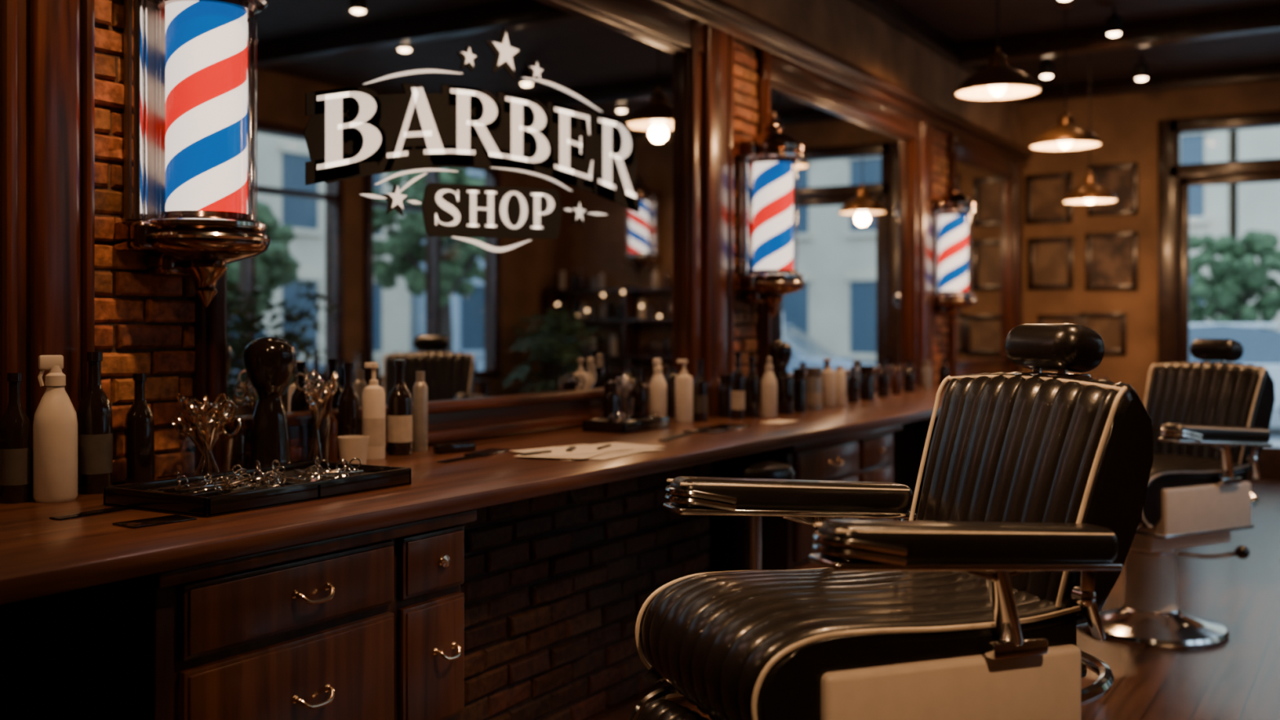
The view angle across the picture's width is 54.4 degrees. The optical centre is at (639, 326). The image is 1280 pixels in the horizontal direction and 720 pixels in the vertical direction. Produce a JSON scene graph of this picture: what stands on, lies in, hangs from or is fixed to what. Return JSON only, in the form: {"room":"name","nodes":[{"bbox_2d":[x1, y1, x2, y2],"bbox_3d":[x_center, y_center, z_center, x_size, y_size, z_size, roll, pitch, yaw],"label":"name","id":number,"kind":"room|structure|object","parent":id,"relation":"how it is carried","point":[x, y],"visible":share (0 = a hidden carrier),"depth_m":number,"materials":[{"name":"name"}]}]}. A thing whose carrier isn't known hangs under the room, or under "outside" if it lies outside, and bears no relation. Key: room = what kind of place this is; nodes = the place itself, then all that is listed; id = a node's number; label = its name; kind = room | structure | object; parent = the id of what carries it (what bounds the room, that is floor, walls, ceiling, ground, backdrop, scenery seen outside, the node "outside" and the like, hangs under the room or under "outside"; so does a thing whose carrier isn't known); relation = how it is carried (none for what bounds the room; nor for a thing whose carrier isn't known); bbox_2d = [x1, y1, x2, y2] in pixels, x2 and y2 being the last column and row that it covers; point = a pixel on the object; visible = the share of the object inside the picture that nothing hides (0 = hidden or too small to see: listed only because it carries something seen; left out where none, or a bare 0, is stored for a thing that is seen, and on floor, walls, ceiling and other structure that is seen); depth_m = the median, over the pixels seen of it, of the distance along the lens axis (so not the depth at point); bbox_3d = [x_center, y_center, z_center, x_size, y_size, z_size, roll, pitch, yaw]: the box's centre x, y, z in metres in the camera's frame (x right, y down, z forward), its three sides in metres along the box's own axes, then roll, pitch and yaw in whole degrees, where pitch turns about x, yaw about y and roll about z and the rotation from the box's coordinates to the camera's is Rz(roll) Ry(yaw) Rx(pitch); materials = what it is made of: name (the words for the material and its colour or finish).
{"room":"salon","nodes":[
{"label":"salon","id":0,"kind":"room"},
{"bbox_2d":[94,0,195,484],"bbox_3d":[-1.366,-0.534,3.409,0.046,1.912,0.346,0,0,31],"label":"wall pier","id":1,"kind":"object","parent":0,"point":[144,322],"visible":0.42,"depth_m":3.35,"materials":[{"name":"brown brick"}]},
{"bbox_2d":[114,0,271,306],"bbox_3d":[-1.196,-0.599,3.407,0.344,1.095,0.367,0,0,31],"label":"pole","id":2,"kind":"object","parent":1,"relation":"attached to","point":[187,62],"visible":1,"depth_m":3.33,"materials":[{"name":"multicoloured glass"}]},
{"bbox_2d":[0,0,1022,494],"bbox_3d":[0.055,-0.450,5.917,0.300,3.500,13.400,0,0,31],"label":"framed mirror","id":3,"kind":"object","parent":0,"point":[528,337],"depth_m":5.00,"materials":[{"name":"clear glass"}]},
{"bbox_2d":[304,26,639,252],"bbox_3d":[-0.529,-0.721,4.792,0.003,0.873,2.046,0,0,31],"label":"shop sign","id":4,"kind":"object","parent":3,"relation":"attached to","point":[350,132],"visible":1,"depth_m":4.66,"materials":[{"name":"white paint"}]},
{"bbox_2d":[460,462,711,719],"bbox_3d":[-0.197,0.886,4.093,0.046,0.832,1.813,0,0,31],"label":"brick wall","id":5,"kind":"structure","parent":0,"point":[555,588],"depth_m":4.01,"materials":[{"name":"brown brick"}]},
{"bbox_2d":[733,41,759,380],"bbox_3d":[0.532,-0.534,6.571,0.043,1.912,0.376,0,0,31],"label":"wall pier","id":6,"kind":"object","parent":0,"point":[745,76],"visible":0.32,"depth_m":6.58,"materials":[{"name":"brown brick"}]},
{"bbox_2d":[734,111,805,318],"bbox_3d":[0.696,-0.588,6.556,0.344,1.095,0.367,0,0,31],"label":"pole","id":7,"kind":"object","parent":6,"relation":"attached to","point":[765,170],"visible":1,"depth_m":6.47,"materials":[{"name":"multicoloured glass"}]},
{"bbox_2d":[584,478,1279,719],"bbox_3d":[2.391,1.360,4.513,5.750,0.120,13.800,0,0,31],"label":"floor","id":8,"kind":"structure","parent":0,"point":[1237,677],"depth_m":4.97,"materials":[{"name":"brown wood"}]},
{"bbox_2d":[0,509,476,719],"bbox_3d":[-1.056,0.883,3.003,0.957,0.834,0.960,0,0,31],"label":"base cabinet","id":9,"kind":"object","parent":8,"relation":"on","point":[370,624],"visible":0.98,"depth_m":2.62,"materials":[{"name":"brown wood"}]},
{"bbox_2d":[711,459,795,570],"bbox_3d":[0.420,0.900,4.622,0.400,0.800,0.400,0,0,31],"label":"round stool","id":10,"kind":"object","parent":8,"relation":"on","point":[747,468],"visible":0.23,"depth_m":4.58,"materials":[{"name":"black leather"}]},
{"bbox_2d":[707,423,902,572],"bbox_3d":[0.539,0.883,5.657,0.957,0.834,1.271,0,0,31],"label":"base cabinet","id":11,"kind":"object","parent":8,"relation":"on","point":[866,455],"visible":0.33,"depth_m":5.06,"materials":[{"name":"brown wood"}]},
{"bbox_2d":[627,323,1153,719],"bbox_3d":[0.349,0.647,2.410,1.261,1.306,0.800,0,0,-21],"label":"barber chair","id":12,"kind":"object","parent":8,"relation":"on","point":[1035,484],"visible":1,"depth_m":2.32,"materials":[{"name":"black leather"}]},
{"bbox_2d":[635,567,1081,719],"bbox_3d":[0.400,0.621,2.440,0.686,0.243,0.563,0,0,-21],"label":"seat cushion","id":13,"kind":"object","parent":12,"relation":"on","point":[825,643],"depth_m":2.23,"materials":[{"name":"black leather"}]},
{"bbox_2d":[893,417,937,520],"bbox_3d":[2.586,0.883,9.063,0.957,0.834,3.440,0,0,31],"label":"base cabinet","id":14,"kind":"object","parent":8,"relation":"on","point":[909,442],"visible":0.02,"depth_m":7.63,"materials":[{"name":"brown wood"}]},
{"bbox_2d":[1076,338,1275,648],"bbox_3d":[2.081,0.677,5.263,1.261,1.246,0.800,0,0,-29],"label":"barber chair","id":15,"kind":"object","parent":8,"relation":"on","point":[1211,420],"visible":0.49,"depth_m":5.23,"materials":[{"name":"black leather"}]},
{"bbox_2d":[1138,453,1249,528],"bbox_3d":[2.128,0.681,5.300,0.686,0.243,0.563,0,0,-29],"label":"seat cushion","id":16,"kind":"object","parent":15,"relation":"on","point":[1185,491],"depth_m":5.07,"materials":[{"name":"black leather"}]},
{"bbox_3d":[-2.436,0.883,0.706,0.957,0.834,1.740,0,0,31],"label":"cabinet","id":17,"kind":"object","parent":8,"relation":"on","visible":0},
{"bbox_2d":[0,376,1110,604],"bbox_3d":[0.283,0.443,5.256,0.969,0.045,12.499,0,0,31],"label":"countertop","id":18,"kind":"structure","parent":17,"relation":"on","point":[40,556],"depth_m":3.00,"materials":[{"name":"brown wood"}]},
{"bbox_2d":[0,372,31,503],"bbox_3d":[-1.498,0.266,2.982,0.072,0.309,0.072,0,0,43],"label":"glass bottle","id":19,"kind":"object","parent":18,"relation":"on","point":[15,424],"visible":1,"depth_m":2.96,"materials":[{"name":"black glass"}]},
{"bbox_2d":[32,355,77,502],"bbox_3d":[-1.412,0.244,3.006,0.099,0.351,0.099,0,0,-35],"label":"spray bottle","id":20,"kind":"object","parent":18,"relation":"on","point":[55,426],"visible":1,"depth_m":2.97,"materials":[{"name":"white plastic"}]},
{"bbox_2d":[48,506,133,519],"bbox_3d":[-1.225,0.417,2.792,0.038,0.004,0.200,0,0,28],"label":"comb","id":21,"kind":"object","parent":18,"relation":"on","point":[120,508],"visible":1,"depth_m":2.77,"materials":[{"name":"black plastic"}]},
{"bbox_2d":[76,351,112,494],"bbox_3d":[-1.382,0.242,3.154,0.084,0.356,0.084,0,0,21],"label":"glass bottle","id":22,"kind":"object","parent":18,"relation":"on","point":[94,413],"visible":0.93,"depth_m":3.12,"materials":[{"name":"black glass"}]},
{"bbox_2d":[124,373,154,484],"bbox_3d":[-1.319,0.272,3.280,0.073,0.297,0.073,0,0,-30],"label":"glass bottle","id":23,"kind":"object","parent":18,"relation":"on","point":[139,421],"visible":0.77,"depth_m":3.25,"materials":[{"name":"black glass"}]},
{"bbox_2d":[112,514,196,528],"bbox_3d":[-1.040,0.417,2.668,0.080,0.004,0.150,0,0,37],"label":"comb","id":24,"kind":"object","parent":18,"relation":"on","point":[170,518],"visible":1,"depth_m":2.66,"materials":[{"name":"black plastic"}]},
{"bbox_2d":[170,392,240,475],"bbox_3d":[-1.179,0.299,3.392,0.197,0.242,0.200,0,0,31],"label":"jar","id":25,"kind":"object","parent":18,"relation":"on","point":[218,412],"visible":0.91,"depth_m":3.38,"materials":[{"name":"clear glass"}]},
{"bbox_2d":[231,418,245,471],"bbox_3d":[-1.150,0.343,3.562,0.042,0.154,0.042,0,0,36],"label":"glass bottle","id":26,"kind":"object","parent":18,"relation":"on","point":[238,457],"visible":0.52,"depth_m":3.54,"materials":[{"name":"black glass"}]},
{"bbox_2d":[102,454,411,517],"bbox_3d":[-0.932,0.382,3.109,0.360,0.076,0.670,0,0,31],"label":"tray","id":27,"kind":"object","parent":18,"relation":"on","point":[242,490],"visible":1,"depth_m":2.99,"materials":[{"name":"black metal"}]},
{"bbox_2d":[244,336,296,468],"bbox_3d":[-1.077,0.224,3.624,0.148,0.390,0.148,0,0,31],"label":"brush","id":28,"kind":"object","parent":18,"relation":"on","point":[269,362],"visible":0.84,"depth_m":3.58,"materials":[{"name":"black plastic"}]},
{"bbox_2d":[294,368,337,461],"bbox_3d":[-0.982,0.275,3.776,0.149,0.291,0.126,0,0,31],"label":"scissors","id":29,"kind":"object","parent":18,"relation":"on","point":[311,397],"visible":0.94,"depth_m":3.77,"materials":[{"name":"silver metal"}]},
{"bbox_2d":[320,395,337,462],"bbox_3d":[-0.966,0.319,3.867,0.056,0.203,0.056,0,0,-27],"label":"glass bottle","id":30,"kind":"object","parent":18,"relation":"on","point":[329,423],"visible":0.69,"depth_m":3.84,"materials":[{"name":"brown glass"}]},
{"bbox_2d":[337,362,359,459],"bbox_3d":[-0.923,0.268,3.940,0.067,0.305,0.067,0,0,29],"label":"glass bottle","id":31,"kind":"object","parent":18,"relation":"on","point":[348,402],"visible":0.76,"depth_m":3.92,"materials":[{"name":"brown glass"}]},
{"bbox_2d":[337,435,368,464],"bbox_3d":[-0.862,0.376,3.744,0.093,0.088,0.093,0,0,31],"label":"cup","id":32,"kind":"object","parent":18,"relation":"on","point":[351,446],"visible":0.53,"depth_m":3.71,"materials":[{"name":"ceramic"}]},
{"bbox_2d":[362,362,385,459],"bbox_3d":[-0.845,0.267,3.952,0.074,0.306,0.074,0,0,40],"label":"pump bottle","id":33,"kind":"object","parent":18,"relation":"on","point":[373,395],"visible":0.95,"depth_m":3.92,"materials":[{"name":"white plastic"}]},
{"bbox_2d":[386,360,412,455],"bbox_3d":[-0.786,0.265,4.078,0.082,0.310,0.082,0,0,-29],"label":"glass bottle","id":34,"kind":"object","parent":18,"relation":"on","point":[399,417],"visible":1,"depth_m":4.05,"materials":[{"name":"brown glass"}]},
{"bbox_2d":[413,371,427,452],"bbox_3d":[-0.738,0.285,4.185,0.049,0.269,0.049,0,0,30],"label":"lotion bottle","id":35,"kind":"object","parent":18,"relation":"on","point":[420,388],"visible":1,"depth_m":4.17,"materials":[{"name":"grey plastic"}]},
{"bbox_2d":[432,441,475,453],"bbox_3d":[-0.619,0.405,4.157,0.150,0.030,0.045,0,0,-42],"label":"hair clipper","id":36,"kind":"object","parent":18,"relation":"on","point":[442,448],"visible":1,"depth_m":4.14,"materials":[{"name":"black plastic"}]},
{"bbox_2d":[436,455,480,462],"bbox_3d":[-0.569,0.417,3.924,0.036,0.004,0.200,0,0,25],"label":"comb","id":37,"kind":"object","parent":18,"relation":"on","point":[458,459],"visible":1,"depth_m":3.90,"materials":[{"name":"black plastic"}]},
{"bbox_2d":[463,448,510,457],"bbox_3d":[-0.503,0.415,4.104,0.070,0.008,0.200,0,0,20],"label":"case","id":38,"kind":"object","parent":18,"relation":"on","point":[490,451],"visible":0.96,"depth_m":4.09,"materials":[{"name":"black leather"}]},
{"bbox_2d":[509,442,663,461],"bbox_3d":[-0.170,0.411,4.158,0.401,0.015,0.590,0,0,31],"label":"loose papers","id":39,"kind":"object","parent":18,"relation":"on","point":[602,451],"visible":1,"depth_m":4.10,"materials":[{"name":"paper"}]},
{"bbox_2d":[603,382,617,417],"bbox_3d":[-0.124,0.330,5.268,0.062,0.180,0.062,0,0,-29],"label":"jar","id":40,"kind":"object","parent":18,"relation":"on","point":[610,396],"visible":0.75,"depth_m":5.24,"materials":[{"name":"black glass"}]},
{"bbox_2d":[608,374,635,415],"bbox_3d":[-0.069,0.312,5.303,0.116,0.216,0.104,0,0,31],"label":"jar","id":41,"kind":"object","parent":18,"relation":"on","point":[625,389],"visible":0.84,"depth_m":5.30,"materials":[{"name":"clear glass"}]},
{"bbox_2d":[582,410,669,433],"bbox_3d":[-0.055,0.384,5.082,0.205,0.072,0.360,0,0,31],"label":"tray","id":42,"kind":"object","parent":18,"relation":"on","point":[623,424],"visible":1,"depth_m":4.97,"materials":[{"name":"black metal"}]},
{"bbox_2d":[631,368,647,415],"bbox_3d":[-0.004,0.302,5.469,0.072,0.237,0.072,0,0,-31],"label":"glass bottle","id":43,"kind":"object","parent":18,"relation":"on","point":[639,392],"visible":0.76,"depth_m":5.44,"materials":[{"name":"black glass"}]},
{"bbox_2d":[648,358,666,416],"bbox_3d":[0.079,0.280,5.472,0.079,0.280,0.079,0,0,36],"label":"lotion bottle","id":44,"kind":"object","parent":18,"relation":"on","point":[657,388],"visible":0.82,"depth_m":5.44,"materials":[{"name":"white plastic"}]},
{"bbox_2d":[666,367,677,418],"bbox_3d":[0.150,0.304,5.716,0.060,0.232,0.060,0,0,9],"label":"lotion bottle","id":45,"kind":"object","parent":18,"relation":"on","point":[670,379],"visible":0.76,"depth_m":5.69,"materials":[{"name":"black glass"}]},
{"bbox_2d":[657,433,692,440],"bbox_3d":[0.135,0.417,4.705,0.038,0.004,0.300,0,0,20],"label":"comb","id":46,"kind":"object","parent":18,"relation":"on","point":[681,435],"visible":1,"depth_m":4.68,"materials":[{"name":"black plastic"}]},
{"bbox_2d":[675,359,693,422],"bbox_3d":[0.194,0.282,5.472,0.079,0.276,0.079,0,0,-33],"label":"pump bottle","id":47,"kind":"object","parent":18,"relation":"on","point":[683,382],"visible":1,"depth_m":5.44,"materials":[{"name":"white plastic"}]},
{"bbox_2d":[693,359,707,422],"bbox_3d":[0.268,0.282,5.519,0.066,0.275,0.066,0,0,-40],"label":"glass bottle","id":48,"kind":"object","parent":18,"relation":"on","point":[700,385],"visible":0.99,"depth_m":5.49,"materials":[{"name":"black glass"}]},
{"bbox_2d":[708,365,719,417],"bbox_3d":[0.351,0.302,5.820,0.061,0.237,0.061,0,0,22],"label":"glass bottle","id":49,"kind":"object","parent":18,"relation":"on","point":[713,387],"visible":0.95,"depth_m":5.79,"materials":[{"name":"brown glass"}]},
{"bbox_2d":[683,423,751,433],"bbox_3d":[0.320,0.416,5.081,0.140,0.006,0.400,0,0,25],"label":"magazine","id":50,"kind":"object","parent":18,"relation":"on","point":[720,428],"visible":1,"depth_m":5.03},
{"bbox_2d":[719,374,732,417],"bbox_3d":[0.401,0.322,5.768,0.068,0.197,0.068,0,0,0],"label":"jar","id":51,"kind":"object","parent":18,"relation":"on","point":[725,387],"visible":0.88,"depth_m":5.74,"materials":[{"name":"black glass"}]},
{"bbox_2d":[730,351,745,419],"bbox_3d":[0.446,0.268,5.666,0.064,0.305,0.064,0,0,26],"label":"glass bottle","id":52,"kind":"object","parent":18,"relation":"on","point":[737,392],"visible":1,"depth_m":5.64,"materials":[{"name":"black glass"}]},
{"bbox_2d":[744,356,759,417],"bbox_3d":[0.518,0.280,5.768,0.068,0.280,0.068,0,0,38],"label":"glass bottle","id":53,"kind":"object","parent":18,"relation":"on","point":[751,382],"visible":0.99,"depth_m":5.74,"materials":[{"name":"black glass"}]},
{"bbox_2d":[760,356,777,417],"bbox_3d":[0.598,0.280,5.768,0.076,0.280,0.076,0,0,-2],"label":"spray bottle","id":54,"kind":"object","parent":18,"relation":"on","point":[769,384],"visible":1,"depth_m":5.74,"materials":[{"name":"white plastic"}]},
{"bbox_2d":[766,341,792,382],"bbox_3d":[0.718,0.247,6.402,0.130,0.344,0.130,0,0,31],"label":"brush","id":55,"kind":"object","parent":18,"relation":"on","point":[779,351],"visible":0.51,"depth_m":6.36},
{"bbox_2d":[760,419,799,423],"bbox_3d":[0.614,0.418,5.472,0.100,0.002,0.200,0,0,31],"label":"loose papers","id":56,"kind":"object","parent":18,"relation":"on","point":[777,421],"visible":1,"depth_m":5.46,"materials":[{"name":"white paper"}]},
{"bbox_2d":[777,362,793,414],"bbox_3d":[0.699,0.296,5.984,0.078,0.248,0.078,0,0,-28],"label":"pump bottle","id":57,"kind":"object","parent":18,"relation":"on","point":[784,381],"visible":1,"depth_m":5.95,"materials":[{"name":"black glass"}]},
{"bbox_2d":[793,368,805,413],"bbox_3d":[0.780,0.312,6.098,0.064,0.216,0.064,0,0,6],"label":"jar","id":58,"kind":"object","parent":18,"relation":"on","point":[799,381],"visible":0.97,"depth_m":6.07,"materials":[{"name":"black glass"}]},
{"bbox_2d":[805,367,822,410],"bbox_3d":[0.877,0.313,6.277,0.084,0.214,0.084,0,0,-45],"label":"jar","id":59,"kind":"object","parent":18,"relation":"on","point":[813,380],"visible":0.98,"depth_m":6.24,"materials":[{"name":"grey plastic"}]},
{"bbox_2d":[821,358,835,407],"bbox_3d":[0.990,0.293,6.533,0.077,0.253,0.077,0,0,-35],"label":"pump bottle","id":60,"kind":"object","parent":18,"relation":"on","point":[828,375],"visible":0.96,"depth_m":6.50,"materials":[{"name":"white plastic"}]},
{"bbox_2d":[835,365,845,404],"bbox_3d":[1.072,0.315,6.669,0.061,0.210,0.061,0,0,-33],"label":"lotion bottle","id":61,"kind":"object","parent":18,"relation":"on","point":[840,373],"visible":0.9,"depth_m":6.64,"materials":[{"name":"white plastic"}]},
{"bbox_2d":[847,366,858,402],"bbox_3d":[1.179,0.321,6.884,0.063,0.199,0.063,0,0,44],"label":"glass bottle","id":62,"kind":"object","parent":18,"relation":"on","point":[852,382],"visible":1,"depth_m":6.86,"materials":[{"name":"black glass"}]},
{"bbox_2d":[859,365,874,400],"bbox_3d":[1.297,0.322,7.114,0.084,0.196,0.084,0,0,9],"label":"jar","id":63,"kind":"object","parent":18,"relation":"on","point":[866,376],"visible":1,"depth_m":7.08,"materials":[{"name":"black glass"}]},
{"bbox_2d":[877,360,888,396],"bbox_3d":[1.455,0.313,7.445,0.068,0.215,0.068,0,0,-37],"label":"glass bottle","id":64,"kind":"object","parent":18,"relation":"on","point":[882,376],"visible":1,"depth_m":7.42,"materials":[{"name":"black glass"}]},
{"bbox_2d":[891,363,901,394],"bbox_3d":[1.589,0.324,7.714,0.061,0.192,0.061,0,0,25],"label":"lotion bottle","id":65,"kind":"object","parent":18,"relation":"on","point":[895,371],"visible":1,"depth_m":7.69,"materials":[{"name":"orange glass"}]},
{"bbox_2d":[903,360,915,391],"bbox_3d":[1.732,0.320,8.003,0.068,0.200,0.068,0,0,21],"label":"glass bottle","id":66,"kind":"object","parent":18,"relation":"on","point":[908,375],"visible":1,"depth_m":7.98,"materials":[{"name":"black glass"}]},
{"bbox_2d":[921,360,931,388],"bbox_3d":[1.940,0.326,8.424,0.066,0.188,0.066,0,0,40],"label":"jar","id":67,"kind":"object","parent":18,"relation":"on","point":[926,369],"visible":1,"depth_m":8.40,"materials":[{"name":"grey plastic"}]},
{"bbox_2d":[938,357,948,385],"bbox_3d":[2.170,0.321,8.892,0.070,0.198,0.070,0,0,28],"label":"glass bottle","id":68,"kind":"object","parent":18,"relation":"on","point":[943,369],"visible":0.81,"depth_m":8.87,"materials":[{"name":"black glass"}]},
{"bbox_2d":[933,128,948,382],"bbox_3d":[2.237,-0.535,9.407,0.044,1.911,0.500,0,0,31],"label":"wall pier","id":69,"kind":"object","parent":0,"point":[940,143],"visible":0.38,"depth_m":9.45,"materials":[{"name":"brown brick"}]},
{"bbox_2d":[933,178,977,324],"bbox_3d":[2.335,-0.556,9.284,0.344,1.095,0.367,0,0,31],"label":"pole","id":70,"kind":"object","parent":69,"relation":"attached to","point":[952,210],"visible":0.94,"depth_m":9.20,"materials":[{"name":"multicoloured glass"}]},
{"bbox_2d":[890,0,1279,87],"bbox_3d":[2.391,-2.275,4.513,5.750,0.150,13.800,0,0,31],"label":"ceiling","id":71,"kind":"structure","parent":0,"point":[958,20],"depth_m":9.23,"materials":[{"name":"paint"}]},
{"bbox_2d":[954,0,1040,100],"bbox_3d":[1.971,-1.736,6.860,0.459,0.928,0.459,0,0,31],"label":"pendant lamp","id":72,"kind":"object","parent":71,"relation":"hanging from","point":[998,81],"visible":1,"depth_m":6.81,"materials":[{"name":"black metal"}]},
{"bbox_2d":[1039,57,1053,78],"bbox_3d":[3.282,-2.102,10.044,0.110,0.196,0.110,0,0,31],"label":"ceiling spotlight","id":73,"kind":"object","parent":71,"relation":"attached to","point":[1046,67],"depth_m":10.00,"materials":[{"name":"black metal"}]},
{"bbox_2d":[1029,0,1102,151],"bbox_3d":[2.871,-1.701,8.400,0.461,0.997,0.461,0,0,31],"label":"pendant lamp","id":74,"kind":"object","parent":71,"relation":"hanging from","point":[1065,135],"visible":0.99,"depth_m":8.36,"materials":[{"name":"gold metal"}]},
{"bbox_2d":[1062,52,1117,204],"bbox_3d":[3.506,-1.579,9.700,0.402,1.241,0.402,0,0,31],"label":"pendant lamp","id":75,"kind":"object","parent":71,"relation":"hanging from","point":[1090,192],"visible":0.94,"depth_m":9.65,"materials":[{"name":"gold metal"}]},
{"bbox_2d":[1105,7,1122,36],"bbox_3d":[3.273,-2.102,8.592,0.110,0.196,0.110,0,0,31],"label":"ceiling spotlight","id":76,"kind":"object","parent":71,"relation":"attached to","point":[1113,23],"depth_m":8.55,"materials":[{"name":"black metal"}]},
{"bbox_2d":[958,4,1279,66],"bbox_3d":[4.752,-2.120,8.345,5.250,0.160,0.160,0,0,31],"label":"beam","id":77,"kind":"structure","parent":71,"relation":"attached to","point":[1265,19],"depth_m":8.98,"materials":[{"name":"black wood"}]},
{"bbox_2d":[1134,56,1148,80],"bbox_3d":[4.088,-2.102,10.143,0.110,0.196,0.110,0,0,31],"label":"ceiling spotlight","id":78,"kind":"object","parent":71,"relation":"attached to","point":[1141,69],"depth_m":10.10,"materials":[{"name":"black metal"}]},
{"bbox_2d":[1019,80,1279,404],"bbox_3d":[5.894,-0.450,10.342,5.750,3.500,0.200,0,0,31],"label":"wall","id":79,"kind":"structure","parent":0,"point":[1126,125],"depth_m":11.15,"materials":[{"name":"beige paint"}]},
{"bbox_2d":[652,0,1031,166],"bbox_3d":[0.150,-1.560,5.860,0.120,0.140,13.400,0,0,31],"label":"crown molding","id":80,"kind":"structure","parent":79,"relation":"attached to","point":[748,30],"depth_m":7.44,"materials":[{"name":"brown wood"}]},
{"bbox_2d":[1025,172,1072,224],"bbox_3d":[3.770,-1.180,11.480,0.419,0.457,0.034,0,0,31],"label":"picture frame","id":81,"kind":"object","parent":79,"relation":"attached to","point":[1045,193],"visible":0.96,"depth_m":11.48,"materials":[{"name":"brown wood"}]},
{"bbox_2d":[1027,236,1073,289],"bbox_3d":[3.783,-0.582,11.472,0.404,0.479,0.034,0,0,31],"label":"picture frame","id":82,"kind":"object","parent":79,"relation":"attached to","point":[1050,260],"visible":1,"depth_m":11.47,"materials":[{"name":"brown wood"}]},
{"bbox_2d":[1037,314,1080,325],"bbox_3d":[3.852,0.080,11.431,0.386,0.386,0.034,0,0,31],"label":"picture frame","id":83,"kind":"object","parent":79,"relation":"attached to","point":[1042,318],"visible":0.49,"depth_m":11.42,"materials":[{"name":"brown wood"}]},
{"bbox_2d":[850,0,1279,103],"bbox_3d":[2.391,-2.140,4.513,5.350,0.120,13.400,0,0,31],"label":"trim","id":84,"kind":"structure","parent":79,"relation":"attached to","point":[887,11],"depth_m":10.62,"materials":[{"name":"black wood"}]},
{"bbox_2d":[1080,312,1126,355],"bbox_3d":[4.183,0.063,11.232,0.387,0.380,0.034,0,0,31],"label":"picture frame","id":85,"kind":"object","parent":79,"relation":"attached to","point":[1111,326],"visible":0.73,"depth_m":11.20,"materials":[{"name":"brown wood"}]},
{"bbox_2d":[1084,231,1137,290],"bbox_3d":[4.240,-0.587,11.198,0.447,0.520,0.034,0,0,31],"label":"picture frame","id":86,"kind":"object","parent":79,"relation":"attached to","point":[1111,259],"visible":1,"depth_m":11.20,"materials":[{"name":"brown wood"}]},
{"bbox_2d":[1087,162,1137,216],"bbox_3d":[4.249,-1.232,11.192,0.426,0.460,0.034,0,0,31],"label":"picture frame","id":87,"kind":"object","parent":79,"relation":"attached to","point":[1122,179],"visible":0.9,"depth_m":11.17,"materials":[{"name":"brown wood"}]},
{"bbox_2d":[1157,111,1279,479],"bbox_3d":[5.250,-0.259,10.632,1.528,3.118,0.165,0,0,31],"label":"window frame","id":88,"kind":"structure","parent":79,"relation":"in","point":[1175,179],"depth_m":10.89,"materials":[{"name":"brown wood"}]},
{"label":"outside","id":89,"kind":"structure","parent":0,"visible":0},
{"bbox_2d":[1268,441,1279,446],"bbox_3d":[-13.634,1.410,0.026,36.600,0.180,46.000,0,0,31],"label":"ground","id":90,"kind":"structure","parent":89,"point":[1274,443],"depth_m":14.02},
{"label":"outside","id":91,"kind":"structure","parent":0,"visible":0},
{"bbox_2d":[1268,409,1279,441],"bbox_3d":[7.726,1.478,12.857,80.000,0.085,90.000,0,0,31],"label":"ground","id":92,"kind":"structure","parent":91,"point":[1274,428],"depth_m":17.71,"materials":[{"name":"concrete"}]},
{"bbox_2d":[1181,129,1237,323],"bbox_3d":[8.006,-4.600,37.690,18.900,12.200,11.140,0,0,31],"label":"stone building","id":93,"kind":"structure","parent":92,"relation":"on","point":[1213,209],"depth_m":28.41,"materials":[{"name":"grey stone"}]},
{"bbox_2d":[1189,230,1279,323],"bbox_3d":[11.049,-0.214,23.069,2.432,3.182,2.399,0,0,31],"label":"street tree","id":94,"kind":"object","parent":92,"relation":"on","point":[1237,271],"visible":0.88,"depth_m":22.56,"materials":[{"name":"green plant"}]},
{"bbox_2d":[1189,323,1279,410],"bbox_3d":[7.892,0.698,17.424,4.320,1.485,1.930,0,0,31],"label":"parked car","id":95,"kind":"object","parent":92,"relation":"on","point":[1260,344],"visible":0.06,"depth_m":16.47,"materials":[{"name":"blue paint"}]},
{"bbox_2d":[1237,126,1279,329],"bbox_3d":[23.521,-3.100,28.368,16.900,9.200,11.140,0,0,31],"label":"stone building","id":96,"kind":"structure","parent":92,"relation":"on","point":[1258,203],"depth_m":27.84,"materials":[{"name":"white stone"}]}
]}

